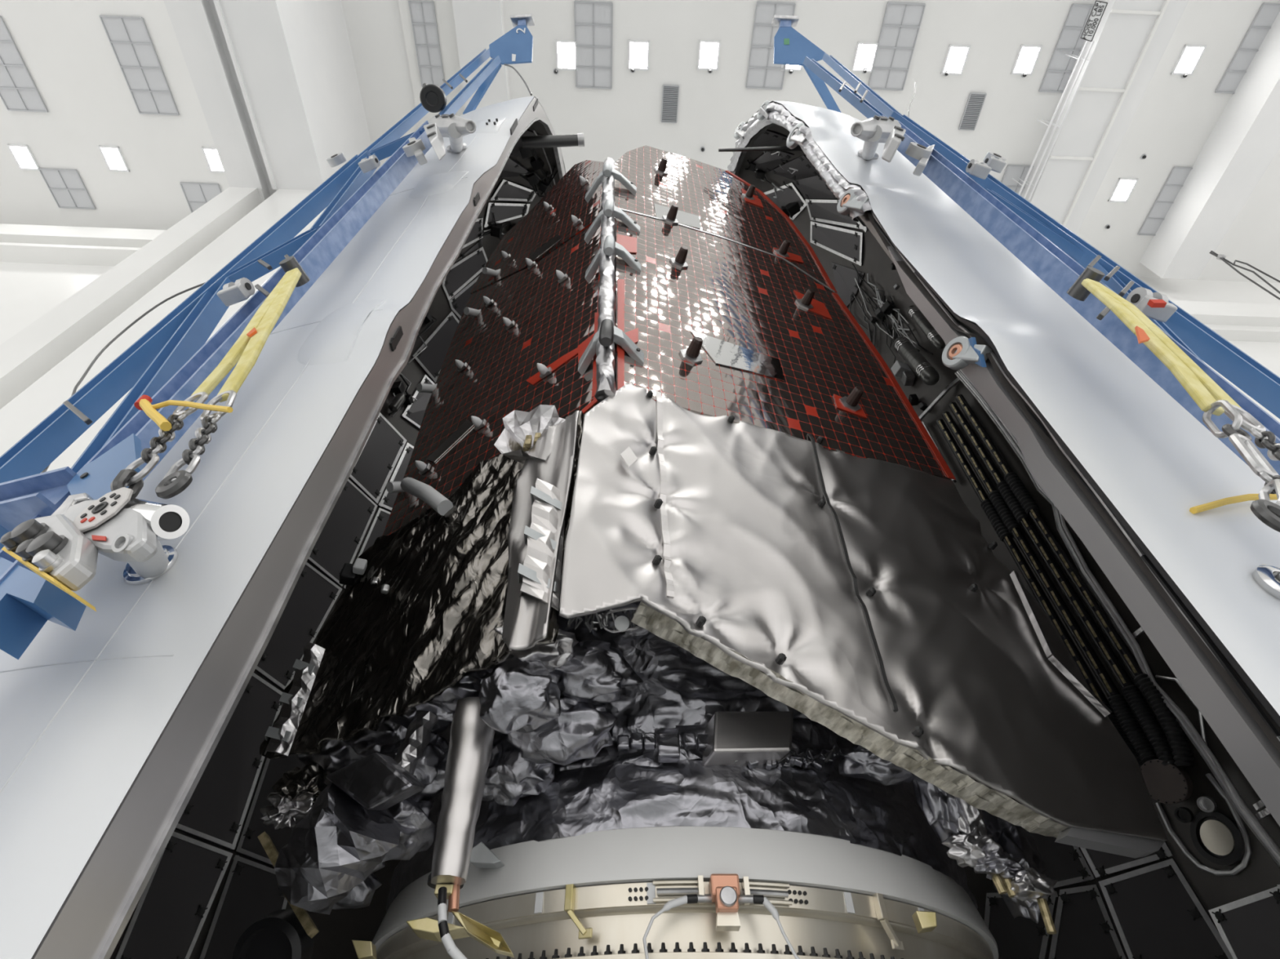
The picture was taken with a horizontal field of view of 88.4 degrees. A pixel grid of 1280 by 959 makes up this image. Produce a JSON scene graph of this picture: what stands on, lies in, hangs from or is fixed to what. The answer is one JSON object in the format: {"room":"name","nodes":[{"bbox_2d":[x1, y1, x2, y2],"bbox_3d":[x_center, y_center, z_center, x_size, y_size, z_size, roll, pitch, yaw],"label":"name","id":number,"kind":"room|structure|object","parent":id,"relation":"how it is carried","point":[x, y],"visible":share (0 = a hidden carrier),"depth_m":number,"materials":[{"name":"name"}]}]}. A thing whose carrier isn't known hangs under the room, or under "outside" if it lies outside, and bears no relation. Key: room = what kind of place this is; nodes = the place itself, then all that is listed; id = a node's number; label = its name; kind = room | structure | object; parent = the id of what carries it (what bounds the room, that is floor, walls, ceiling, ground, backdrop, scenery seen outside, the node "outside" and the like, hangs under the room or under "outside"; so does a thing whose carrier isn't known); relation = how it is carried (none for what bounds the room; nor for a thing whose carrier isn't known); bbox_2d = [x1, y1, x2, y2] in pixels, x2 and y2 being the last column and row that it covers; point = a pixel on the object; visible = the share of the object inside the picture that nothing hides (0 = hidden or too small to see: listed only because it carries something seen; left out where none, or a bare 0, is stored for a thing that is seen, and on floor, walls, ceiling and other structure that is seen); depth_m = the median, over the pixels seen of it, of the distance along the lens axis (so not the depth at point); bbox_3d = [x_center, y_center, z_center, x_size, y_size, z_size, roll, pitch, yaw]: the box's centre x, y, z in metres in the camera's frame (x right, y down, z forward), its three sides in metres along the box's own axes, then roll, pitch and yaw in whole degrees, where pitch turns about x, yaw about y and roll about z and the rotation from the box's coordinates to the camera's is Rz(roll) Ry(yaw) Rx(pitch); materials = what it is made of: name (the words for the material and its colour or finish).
{"room":"clean room","nodes":[
{"label":"clean room","id":0,"kind":"room"},
{"bbox_2d":[0,0,1279,283],"bbox_3d":[0.696,-27.723,5.235,68.000,0.400,55.150,2,-49,-2],"label":"ceiling","id":1,"kind":"structure","parent":0,"point":[64,46],"depth_m":19.39,"materials":[{"name":"paint"}]},
{"bbox_2d":[7,144,39,170],"bbox_3d":[-19.137,-10.011,20.448,0.600,0.050,0.720,2,-49,-2],"label":"ceiling light","id":2,"kind":"object","parent":1,"relation":"attached to","point":[22,154],"visible":1,"depth_m":20.45,"materials":[{"name":"white plastic"}]},
{"bbox_2d":[10,146,36,168],"bbox_3d":[-19.137,-10.019,20.457,0.500,0.016,0.620,2,-49,-2],"label":"diffuser","id":3,"kind":"object","parent":2,"relation":"attached to","point":[24,157],"depth_m":20.45,"materials":[{"name":"white plastic"}]},
{"bbox_2d":[0,15,48,112],"bbox_3d":[-18.173,-11.857,18.820,1.163,0.059,2.363,2,-49,-2],"label":"ceiling vent","id":4,"kind":"object","parent":1,"relation":"in","point":[19,91],"visible":1,"depth_m":19.10,"materials":[{"name":"grey"}]},
{"bbox_2d":[38,168,95,209],"bbox_3d":[-18.316,-9.298,21.060,1.164,0.059,1.215,2,-49,-2],"label":"ceiling vent","id":5,"kind":"object","parent":1,"relation":"in","point":[67,187],"visible":1,"depth_m":21.03,"materials":[{"name":"grey"}]},
{"bbox_2d":[97,145,129,171],"bbox_3d":[-16.358,-9.982,20.474,0.600,0.050,0.720,2,-49,-2],"label":"ceiling light","id":6,"kind":"object","parent":1,"relation":"attached to","point":[113,156],"visible":1,"depth_m":20.47,"materials":[{"name":"white plastic"}]},
{"bbox_2d":[101,147,126,169],"bbox_3d":[-16.358,-9.990,20.483,0.500,0.016,0.620,2,-49,-2],"label":"diffuser","id":7,"kind":"object","parent":6,"relation":"attached to","point":[113,157],"depth_m":20.47,"materials":[{"name":"white plastic"}]},
{"bbox_2d":[99,15,179,115],"bbox_3d":[-14.301,-11.812,18.859,1.157,0.059,2.416,2,-49,-2],"label":"ceiling vent","id":8,"kind":"object","parent":1,"relation":"in","point":[129,37],"visible":1,"depth_m":18.82,"materials":[{"name":"grey"}]},
{"bbox_2d":[179,182,222,212],"bbox_3d":[-14.056,-8.983,21.336,1.207,0.059,1.211,2,-49,-2],"label":"ceiling vent","id":9,"kind":"object","parent":1,"relation":"in","point":[196,194],"visible":0.53,"depth_m":21.13,"materials":[{"name":"grey"}]},
{"bbox_2d":[201,146,224,173],"bbox_3d":[-13.198,-9.953,20.499,0.600,0.050,0.720,2,-49,-2],"label":"ceiling light","id":10,"kind":"object","parent":1,"relation":"attached to","point":[211,156],"visible":0.59,"depth_m":20.49,"materials":[{"name":"white plastic"}]},
{"bbox_2d":[204,149,223,170],"bbox_3d":[-13.198,-9.961,20.508,0.500,0.016,0.620,2,-49,-2],"label":"diffuser","id":11,"kind":"object","parent":10,"relation":"attached to","point":[211,156],"depth_m":20.51,"materials":[{"name":"white plastic"}]},
{"bbox_2d":[553,68,558,74],"bbox_3d":[-2.419,-11.721,18.905,0.150,0.110,0.150,0,-49,0],"label":"ceiling sensor","id":12,"kind":"object","parent":1,"relation":"attached to","point":[555,71],"visible":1,"depth_m":18.89,"materials":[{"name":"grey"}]},
{"bbox_2d":[555,40,577,71],"bbox_3d":[-2.083,-12.039,18.674,0.600,0.050,0.720,2,-49,-2],"label":"ceiling light","id":13,"kind":"object","parent":1,"relation":"attached to","point":[565,49],"visible":1,"depth_m":18.67,"materials":[{"name":"white plastic"}]},
{"bbox_2d":[557,42,575,68],"bbox_3d":[-2.083,-12.047,18.683,0.500,0.016,0.620,2,-49,-2],"label":"diffuser","id":14,"kind":"object","parent":13,"relation":"attached to","point":[566,51],"depth_m":18.68,"materials":[{"name":"white plastic"}]},
{"bbox_2d":[573,0,613,88],"bbox_3d":[-1.301,-12.197,18.522,1.050,0.059,2.064,2,-49,-2],"label":"ceiling vent","id":15,"kind":"object","parent":1,"relation":"in","point":[593,20],"visible":1,"depth_m":18.49,"materials":[{"name":"grey"}]},
{"bbox_2d":[627,40,649,71],"bbox_3d":[-0.038,-12.039,18.674,0.600,0.050,0.720,2,-49,-2],"label":"ceiling light","id":16,"kind":"object","parent":1,"relation":"attached to","point":[638,51],"visible":1,"depth_m":18.67,"materials":[{"name":"white plastic"}]},
{"bbox_2d":[661,84,679,123],"bbox_3d":[0.889,-11.108,19.475,0.482,0.059,0.990,2,-49,-2],"label":"ceiling vent","id":17,"kind":"object","parent":1,"relation":"in","point":[670,94],"visible":1,"depth_m":19.46,"materials":[{"name":"grey metal"}]},
{"bbox_2d":[700,146,705,151],"bbox_3d":[1.935,-10.161,20.271,0.150,0.110,0.150,0,-49,0],"label":"ceiling sensor","id":18,"kind":"object","parent":1,"relation":"attached to","point":[702,148],"visible":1,"depth_m":20.25,"materials":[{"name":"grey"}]},
{"bbox_2d":[697,40,720,71],"bbox_3d":[1.950,-12.039,18.674,0.600,0.050,0.720,2,-49,-2],"label":"ceiling light","id":19,"kind":"object","parent":1,"relation":"attached to","point":[708,52],"visible":1,"depth_m":18.67,"materials":[{"name":"white plastic"}]},
{"bbox_2d":[698,42,718,68],"bbox_3d":[1.950,-12.047,18.683,0.500,0.016,0.620,2,-49,-2],"label":"diffuser","id":20,"kind":"object","parent":19,"relation":"attached to","point":[708,51],"depth_m":18.67,"materials":[{"name":"white plastic"}]},
{"bbox_2d":[746,0,795,89],"bbox_3d":[3.660,-12.185,18.533,1.062,0.059,2.064,2,-49,-2],"label":"ceiling vent","id":21,"kind":"object","parent":1,"relation":"in","point":[762,73],"visible":0.87,"depth_m":18.57,"materials":[{"name":"grey"}]},
{"bbox_2d":[780,64,802,71],"bbox_3d":[4.357,-12.027,18.684,0.600,0.050,0.720,2,-49,-2],"label":"ceiling light","id":22,"kind":"object","parent":1,"relation":"attached to","point":[794,68],"visible":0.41,"depth_m":18.87,"materials":[{"name":"white plastic"}]},
{"bbox_2d":[785,64,800,69],"bbox_3d":[4.357,-12.034,18.693,0.500,0.016,0.620,2,-49,-2],"label":"diffuser","id":23,"kind":"object","parent":22,"relation":"attached to","point":[788,67],"depth_m":18.87,"materials":[{"name":"white plastic"}]},
{"bbox_2d":[851,41,878,72],"bbox_3d":[6.392,-12.002,18.705,0.600,0.050,0.720,2,-49,-2],"label":"ceiling light","id":24,"kind":"object","parent":1,"relation":"attached to","point":[865,52],"visible":1,"depth_m":18.70,"materials":[{"name":"white plastic"}]},
{"bbox_2d":[862,67,867,73],"bbox_3d":[6.465,-11.734,18.894,0.150,0.110,0.150,0,-49,0],"label":"ceiling sensor","id":25,"kind":"object","parent":1,"relation":"attached to","point":[864,69],"visible":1,"depth_m":18.87,"materials":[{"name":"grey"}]},
{"bbox_2d":[867,1,925,90],"bbox_3d":[7.205,-12.170,18.546,1.044,0.059,2.074,2,-49,-2],"label":"ceiling vent","id":26,"kind":"object","parent":1,"relation":"in","point":[902,21],"visible":0.9,"depth_m":18.49,"materials":[{"name":"grey"}]},
{"bbox_2d":[943,70,949,76],"bbox_3d":[8.826,-11.684,18.938,0.150,0.110,0.150,0,-49,0],"label":"ceiling sensor","id":27,"kind":"object","parent":1,"relation":"attached to","point":[946,72],"visible":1,"depth_m":18.92,"materials":[{"name":"grey plastic"}]},
{"bbox_2d":[940,44,970,75],"bbox_3d":[8.992,-11.954,18.748,0.600,0.050,0.720,2,-49,-2],"label":"ceiling light","id":28,"kind":"object","parent":1,"relation":"attached to","point":[957,55],"visible":1,"depth_m":18.74,"materials":[{"name":"white plastic"}]},
{"bbox_2d":[943,46,968,72],"bbox_3d":[8.992,-11.962,18.757,0.500,0.016,0.620,2,-49,-2],"label":"diffuser","id":29,"kind":"object","parent":28,"relation":"attached to","point":[956,57],"depth_m":18.74,"materials":[{"name":"white plastic"}]},
{"bbox_2d":[958,92,986,130],"bbox_3d":[9.901,-10.959,19.606,0.485,0.059,0.994,2,-49,-2],"label":"ceiling vent","id":30,"kind":"object","parent":1,"relation":"in","point":[975,100],"visible":1,"depth_m":19.59,"materials":[{"name":"grey metal"}]},
{"bbox_2d":[1000,164,1033,195],"bbox_3d":[12.038,-9.347,21.017,1.114,0.059,1.285,2,-49,-2],"label":"ceiling vent","id":31,"kind":"object","parent":1,"relation":"in","point":[1015,171],"visible":0.33,"depth_m":20.80,"materials":[{"name":"grey metal"}]},
{"bbox_2d":[1021,71,1026,77],"bbox_3d":[11.089,-11.659,18.959,0.150,0.110,0.150,0,-49,0],"label":"ceiling sensor","id":32,"kind":"object","parent":1,"relation":"attached to","point":[1024,74],"visible":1,"depth_m":18.94,"materials":[{"name":"grey plastic"}]},
{"bbox_2d":[1010,44,1042,75],"bbox_3d":[11.007,-11.954,18.748,0.600,0.050,0.720,2,-49,-2],"label":"ceiling light","id":33,"kind":"object","parent":1,"relation":"attached to","point":[1027,56],"visible":1,"depth_m":18.74,"materials":[{"name":"white plastic"}]},
{"bbox_2d":[1013,46,1039,72],"bbox_3d":[11.007,-11.962,18.757,0.500,0.016,0.620,2,-49,-2],"label":"diffuser","id":34,"kind":"object","parent":33,"relation":"attached to","point":[1027,57],"depth_m":18.74,"materials":[{"name":"white plastic"}]},
{"bbox_2d":[1012,40,1088,195],"bbox_3d":[11.927,-10.545,19.456,0.060,0.830,4.171,4,-49,-3],"label":"conduit","id":35,"kind":"object","parent":1,"relation":"hanging from","point":[1086,42],"visible":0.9,"depth_m":19.00,"materials":[{"name":"white metal"}]},
{"bbox_2d":[1017,40,1093,199],"bbox_3d":[12.112,-10.545,19.456,0.060,0.830,4.168,3,-49,-3],"label":"conduit","id":36,"kind":"object","parent":1,"relation":"hanging from","point":[1092,42],"visible":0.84,"depth_m":19.02,"materials":[{"name":"white metal"}]},
{"bbox_2d":[1023,44,1097,199],"bbox_3d":[12.264,-10.523,19.476,0.060,0.830,4.105,3,-49,-2],"label":"conduit","id":37,"kind":"object","parent":1,"relation":"hanging from","point":[1096,45],"visible":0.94,"depth_m":19.06,"materials":[{"name":"white metal"}]},
{"bbox_2d":[1039,3,1093,93],"bbox_3d":[12.250,-12.127,18.583,1.076,0.059,2.099,2,-49,-2],"label":"ceiling vent","id":38,"kind":"object","parent":1,"relation":"in","point":[1060,66],"visible":0.65,"depth_m":18.57,"materials":[{"name":"grey"}]},
{"bbox_2d":[1107,177,1138,202],"bbox_3d":[15.482,-9.278,21.090,0.600,0.050,0.720,2,-49,-2],"label":"ceiling light","id":39,"kind":"object","parent":1,"relation":"attached to","point":[1123,188],"visible":1,"depth_m":21.09,"materials":[{"name":"white plastic"}]},
{"bbox_2d":[1111,179,1135,199],"bbox_3d":[15.482,-9.286,21.099,0.500,0.016,0.620,2,-49,-2],"label":"diffuser","id":40,"kind":"object","parent":39,"relation":"attached to","point":[1123,188],"depth_m":21.08,"materials":[{"name":"white plastic"}]},
{"bbox_2d":[1140,154,1146,159],"bbox_3d":[15.644,-10.003,20.409,0.150,0.110,0.150,0,-49,0],"label":"ceiling sensor","id":41,"kind":"object","parent":1,"relation":"attached to","point":[1144,156],"visible":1,"depth_m":20.40,"materials":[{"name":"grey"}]},
{"bbox_2d":[1137,166,1192,235],"bbox_3d":[17.300,-8.981,21.338,1.206,0.059,2.135,2,-49,-2],"label":"ceiling vent","id":42,"kind":"object","parent":1,"relation":"in","point":[1178,175],"visible":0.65,"depth_m":21.29,"materials":[{"name":"grey"}]},
{"bbox_2d":[1181,73,1187,78],"bbox_3d":[15.718,-11.646,18.971,0.150,0.110,0.150,0,-49,0],"label":"ceiling sensor","id":43,"kind":"object","parent":1,"relation":"attached to","point":[1185,75],"visible":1,"depth_m":18.96,"materials":[{"name":"grey plastic"}]},
{"bbox_2d":[1170,44,1206,75],"bbox_3d":[15.626,-11.954,18.748,0.600,0.050,0.720,2,-49,-2],"label":"ceiling light","id":44,"kind":"object","parent":1,"relation":"attached to","point":[1190,55],"visible":1,"depth_m":18.74,"materials":[{"name":"white plastic"}]},
{"bbox_2d":[1173,46,1203,72],"bbox_3d":[15.626,-11.962,18.757,0.500,0.016,0.620,2,-49,-2],"label":"diffuser","id":45,"kind":"object","parent":44,"relation":"attached to","point":[1189,56],"depth_m":18.74,"materials":[{"name":"white plastic"}]},
{"bbox_2d":[1139,11,1279,279],"bbox_3d":[18.875,-27.200,4.564,1.207,1.300,53.600,2,-49,-2],"label":"beam","id":46,"kind":"structure","parent":1,"relation":"attached to","point":[1244,140],"depth_m":19.83,"materials":[{"name":"paint"}]},
{"bbox_2d":[1214,2,1279,93],"bbox_3d":[17.462,-12.123,18.587,1.157,0.059,2.140,2,-49,-2],"label":"ceiling vent","id":47,"kind":"object","parent":1,"relation":"in","point":[1266,15],"visible":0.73,"depth_m":18.54,"materials":[{"name":"grey"}]},
{"bbox_2d":[0,262,1279,422],"bbox_3d":[-0.376,0.612,13.560,68.001,24.400,0.500,2,-49,-2],"label":"wall","id":48,"kind":"structure","parent":0,"point":[28,291],"depth_m":19.69,"materials":[{"name":"paint"}]},
{"bbox_2d":[0,186,327,471],"bbox_3d":[-8.249,0.318,10.645,5.106,20.400,3.150,2,-49,-2],"label":"beam","id":49,"kind":"structure","parent":48,"relation":"attached to","point":[42,365],"depth_m":12.20,"materials":[{"name":"paint"}]},
{"bbox_2d":[196,0,277,189],"bbox_3d":[-8.721,-26.783,0.436,0.470,0.060,51.000,2,-49,-2],"label":"trim","id":50,"kind":"structure","parent":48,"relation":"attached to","point":[200,2],"depth_m":15.72,"materials":[{"name":"paint"}]},
{"bbox_2d":[163,0,377,202],"bbox_3d":[-8.540,-26.929,3.007,2.484,4.000,54.150,2,-49,-2],"label":"beam","id":51,"kind":"structure","parent":48,"relation":"attached to","point":[295,58],"depth_m":16.20,"materials":[{"name":"paint"}]},
{"bbox_2d":[408,0,444,86],"bbox_3d":[-5.950,-12.153,18.428,0.679,0.059,2.056,2,-49,-2],"label":"air vent","id":52,"kind":"object","parent":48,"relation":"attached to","point":[423,15],"visible":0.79,"depth_m":18.36,"materials":[{"name":"grey"}]},
{"bbox_2d":[398,0,465,127],"bbox_3d":[-5.002,-28.107,4.567,1.457,0.100,54.151,2,-49,-2],"label":"trim","id":53,"kind":"structure","parent":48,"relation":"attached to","point":[444,12],"depth_m":18.47,"materials":[{"name":"paint"}]},
{"bbox_2d":[452,0,510,109],"bbox_3d":[-3.567,-27.965,4.492,1.277,0.400,54.150,2,-49,-2],"label":"trim","id":54,"kind":"structure","parent":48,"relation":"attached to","point":[478,24],"depth_m":18.04,"materials":[{"name":"paint"}]},
{"bbox_2d":[0,223,1279,342],"bbox_3d":[-0.353,-6.138,20.398,68.000,3.602,0.650,2,-49,-2],"label":"trim","id":55,"kind":"structure","parent":48,"relation":"attached to","point":[19,243],"depth_m":20.23,"materials":[{"name":"paint"}]},
{"bbox_2d":[1021,0,1189,235],"bbox_3d":[14.226,-27.330,4.848,1.942,0.700,54.150,2,-49,-2],"label":"overhead crane beam","id":56,"kind":"structure","parent":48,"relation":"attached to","point":[1121,38],"depth_m":18.94,"materials":[{"name":"paint"}]},
{"bbox_2d":[1048,0,1169,226],"bbox_3d":[13.949,-27.082,4.547,1.387,0.080,54.150,2,-49,-2],"label":"trim","id":57,"kind":"structure","parent":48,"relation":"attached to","point":[1164,6],"depth_m":18.61,"materials":[{"name":"paint"}]},
{"bbox_2d":[1208,250,1279,299],"bbox_3d":[16.713,-5.618,17.955,0.796,3.082,0.100,0,-49,0],"label":"cable","id":58,"kind":"object","parent":48,"relation":"hanging from","point":[1221,257],"visible":1,"depth_m":18.06,"materials":[{"name":"grey metal"}]},
{"bbox_2d":[1080,0,1107,41],"bbox_3d":[11.896,-12.021,17.258,0.338,0.034,0.883,2,-49,-2],"label":"sign","id":59,"kind":"object","parent":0,"point":[1097,11],"visible":1,"depth_m":17.24,"materials":[{"name":"white plastic"}]},
{"bbox_3d":[0.696,-11.421,-13.387,70.150,0.300,57.824,0,-49,0],"label":"floor","id":60,"kind":"structure","parent":0,"visible":0},
{"bbox_2d":[0,13,534,659],"bbox_3d":[-1.809,-1.701,4.162,1.686,13.267,0.617,-26,-54,21],"label":"truss","id":61,"kind":"object","parent":60,"relation":"on","point":[55,525],"visible":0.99,"depth_m":2.67,"materials":[{"name":"blue metal"}]},
{"bbox_2d":[40,282,204,473],"bbox_3d":[-3.037,-0.646,3.810,0.989,2.399,0.013,-14,-50,12],"label":"wire","id":62,"kind":"object","parent":61,"relation":"hanging from","point":[115,338],"visible":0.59,"depth_m":4.39,"materials":[{"name":"grey metal"}]},
{"bbox_2d":[133,395,233,431],"bbox_3d":[-1.330,-0.218,1.912,0.500,0.285,0.032,-15,-50,12],"label":"cord","id":63,"kind":"object","parent":61,"relation":"attached to","point":[144,402],"visible":1,"depth_m":1.90,"materials":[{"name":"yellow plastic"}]},
{"bbox_2d":[191,255,310,402],"bbox_3d":[-1.365,-0.582,2.414,0.359,1.159,0.113,-15,-51,13],"label":"sling","id":64,"kind":"object","parent":61,"relation":"hanging from","point":[248,347],"visible":0.94,"depth_m":2.16,"materials":[{"name":"yellow fabric"}]},
{"bbox_2d":[110,391,208,497],"bbox_3d":[-1.341,-0.113,1.838,0.116,0.487,0.067,0,-49,0],"label":"chain","id":65,"kind":"object","parent":64,"relation":"hanging from","point":[128,477],"visible":0.87,"depth_m":1.78,"materials":[{"name":"metal"}]},
{"bbox_2d":[155,390,236,499],"bbox_3d":[-1.179,-0.110,1.761,0.184,0.491,0.050,-10,-50,9],"label":"chain","id":66,"kind":"object","parent":64,"relation":"hanging from","point":[175,482],"visible":0.98,"depth_m":1.68,"materials":[{"name":"metal"}]},
{"bbox_2d":[503,63,532,95],"bbox_3d":[-1.178,-3.814,6.234,0.705,2.683,0.014,-14,-50,12],"label":"wire","id":67,"kind":"object","parent":61,"relation":"hanging from","point":[505,64],"visible":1,"depth_m":6.01,"materials":[{"name":"grey metal"}]},
{"bbox_2d":[351,826,998,958],"bbox_3d":[0.200,3.565,2.217,3.400,3.440,3.514,0,-49,0],"label":"adapter","id":68,"kind":"object","parent":60,"relation":"on","point":[664,892],"visible":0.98,"depth_m":2.43,"materials":[{"name":"silver metal"}]},
{"bbox_2d":[231,145,1168,958],"bbox_3d":[0.224,-0.049,5.916,3.955,7.824,4.287,0,-49,0],"label":"spacecraft","id":69,"kind":"object","parent":68,"relation":"on","point":[668,539],"visible":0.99,"depth_m":2.88,"materials":[{"name":"grey metal"}]},
{"bbox_2d":[259,410,583,759],"bbox_3d":[-1.002,0.459,3.191,1.500,1.490,1.029,0,-49,0],"label":"blanket","id":70,"kind":"object","parent":69,"relation":"on","point":[433,615],"depth_m":2.96,"materials":[{"name":"brown metal"}]},
{"bbox_2d":[470,841,504,869],"bbox_3d":[-0.601,1.481,2.591,0.136,0.098,0.120,0,-49,0],"label":"bracket","id":71,"kind":"object","parent":69,"relation":"attached to","point":[482,857],"depth_m":2.54,"materials":[{"name":"white metal"}]},
{"bbox_2d":[493,404,565,463],"bbox_3d":[-0.532,-0.186,3.313,0.358,0.458,0.173,0,-49,0],"label":"foil","id":72,"kind":"object","parent":69,"relation":"on","point":[536,436],"depth_m":3.29,"materials":[{"name":"silver metal"}]},
{"bbox_2d":[502,410,579,651],"bbox_3d":[-0.434,0.161,2.823,0.352,1.351,0.054,-27,-54,21],"label":"blanket","id":73,"kind":"object","parent":69,"relation":"on","point":[542,500],"depth_m":2.69,"materials":[{"name":"silver metal"}]},
{"bbox_2d":[559,381,1168,842],"bbox_3d":[0.835,0.388,2.963,2.380,2.068,0.103,14,-50,-12],"label":"blanket","id":74,"kind":"object","parent":69,"relation":"on","point":[853,585],"depth_m":2.73,"materials":[{"name":"silver metal"}]},
{"bbox_2d":[771,14,1279,475],"bbox_3d":[2.337,-2.109,4.806,2.236,14.782,0.774,26,-54,-21],"label":"truss","id":75,"kind":"object","parent":60,"relation":"on","point":[1058,256],"visible":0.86,"depth_m":3.46,"materials":[{"name":"blue metal"}]},
{"bbox_2d":[907,82,915,116],"bbox_3d":[3.094,-4.344,7.472,1.549,4.090,0.014,13,-50,-11],"label":"wire","id":76,"kind":"object","parent":75,"relation":"attached to","point":[915,82],"visible":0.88,"depth_m":7.06,"materials":[{"name":"grey metal"}]},
{"bbox_2d":[1066,266,1241,416],"bbox_3d":[1.587,-0.491,2.163,0.329,0.952,0.114,14,-50,-12],"label":"sling","id":77,"kind":"object","parent":75,"relation":"hanging from","point":[1203,390],"visible":0.99,"depth_m":2.01,"materials":[{"name":"yellow fabric"}]},
{"bbox_2d":[1202,400,1279,532],"bbox_3d":[1.434,-0.054,1.567,0.298,0.553,0.078,15,-51,-13],"label":"chain","id":78,"kind":"object","parent":77,"relation":"hanging from","point":[1268,512],"visible":1,"depth_m":1.58,"materials":[{"name":"metal"}]},
{"bbox_2d":[1221,404,1279,461],"bbox_3d":[1.656,-0.117,1.743,0.088,0.290,0.050,0,-49,0],"label":"chain","id":79,"kind":"object","parent":77,"relation":"hanging from","point":[1264,438],"visible":0.9,"depth_m":1.74,"materials":[{"name":"metal"}]},
{"bbox_3d":[-2.513,4.569,1.156,2.632,0.520,5.330,0,-49,0],"label":"stand","id":80,"kind":"object","parent":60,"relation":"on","visible":0},
{"bbox_2d":[0,96,584,958],"bbox_3d":[-2.363,-0.171,6.352,2.912,13.584,5.293,5,-49,-4],"label":"payload fairing half","id":81,"kind":"object","parent":80,"relation":"on","point":[135,783],"visible":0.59,"depth_m":2.59,"materials":[{"name":"paint"}]},
{"bbox_2d":[388,393,405,412],"bbox_3d":[-3.370,-1.068,9.133,0.206,0.318,0.137,-27,-54,21],"label":"bottle","id":82,"kind":"object","parent":81,"relation":"on","point":[395,402],"depth_m":9.09,"materials":[{"name":"grey metal"}]},
{"bbox_3d":[2.895,4.566,1.153,2.661,0.520,5.391,0,-49,0],"label":"stand","id":83,"kind":"object","parent":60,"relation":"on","visible":0},
{"bbox_2d":[718,100,1279,958],"bbox_3d":[2.688,-0.553,6.719,3.044,14.640,5.360,-6,-49,6],"label":"payload fairing half","id":84,"kind":"object","parent":83,"relation":"on","point":[1086,476],"visible":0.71,"depth_m":4.44,"materials":[{"name":"paint"}]},
{"bbox_2d":[893,337,939,385],"bbox_3d":[3.766,-1.629,8.995,0.311,1.147,0.209,-20,-52,16],"label":"bottle","id":85,"kind":"object","parent":84,"relation":"on","point":[908,350],"depth_m":8.88,"materials":[{"name":"black metal"}]},
{"bbox_2d":[907,305,945,349],"bbox_3d":[3.812,-2.041,8.779,0.219,1.028,0.140,12,-50,-10],"label":"bottle","id":86,"kind":"object","parent":84,"relation":"on","point":[914,313],"depth_m":8.69,"materials":[{"name":"black metal"}]},
{"bbox_2d":[1189,493,1277,514],"bbox_3d":[2.112,0.079,2.310,0.524,0.206,0.036,9,-49,-8],"label":"cord","id":87,"kind":"object","parent":84,"relation":"attached to","point":[1247,497],"visible":0.89,"depth_m":2.27,"materials":[{"name":"yellow fabric"}]},
{"bbox_2d":[1252,564,1279,599],"bbox_3d":[1.926,0.312,1.983,0.129,0.129,0.080,6,-49,-5],"label":"fitting","id":88,"kind":"object","parent":84,"relation":"attached to","point":[1267,577],"visible":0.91,"depth_m":1.97,"materials":[{"name":"silver metal"}]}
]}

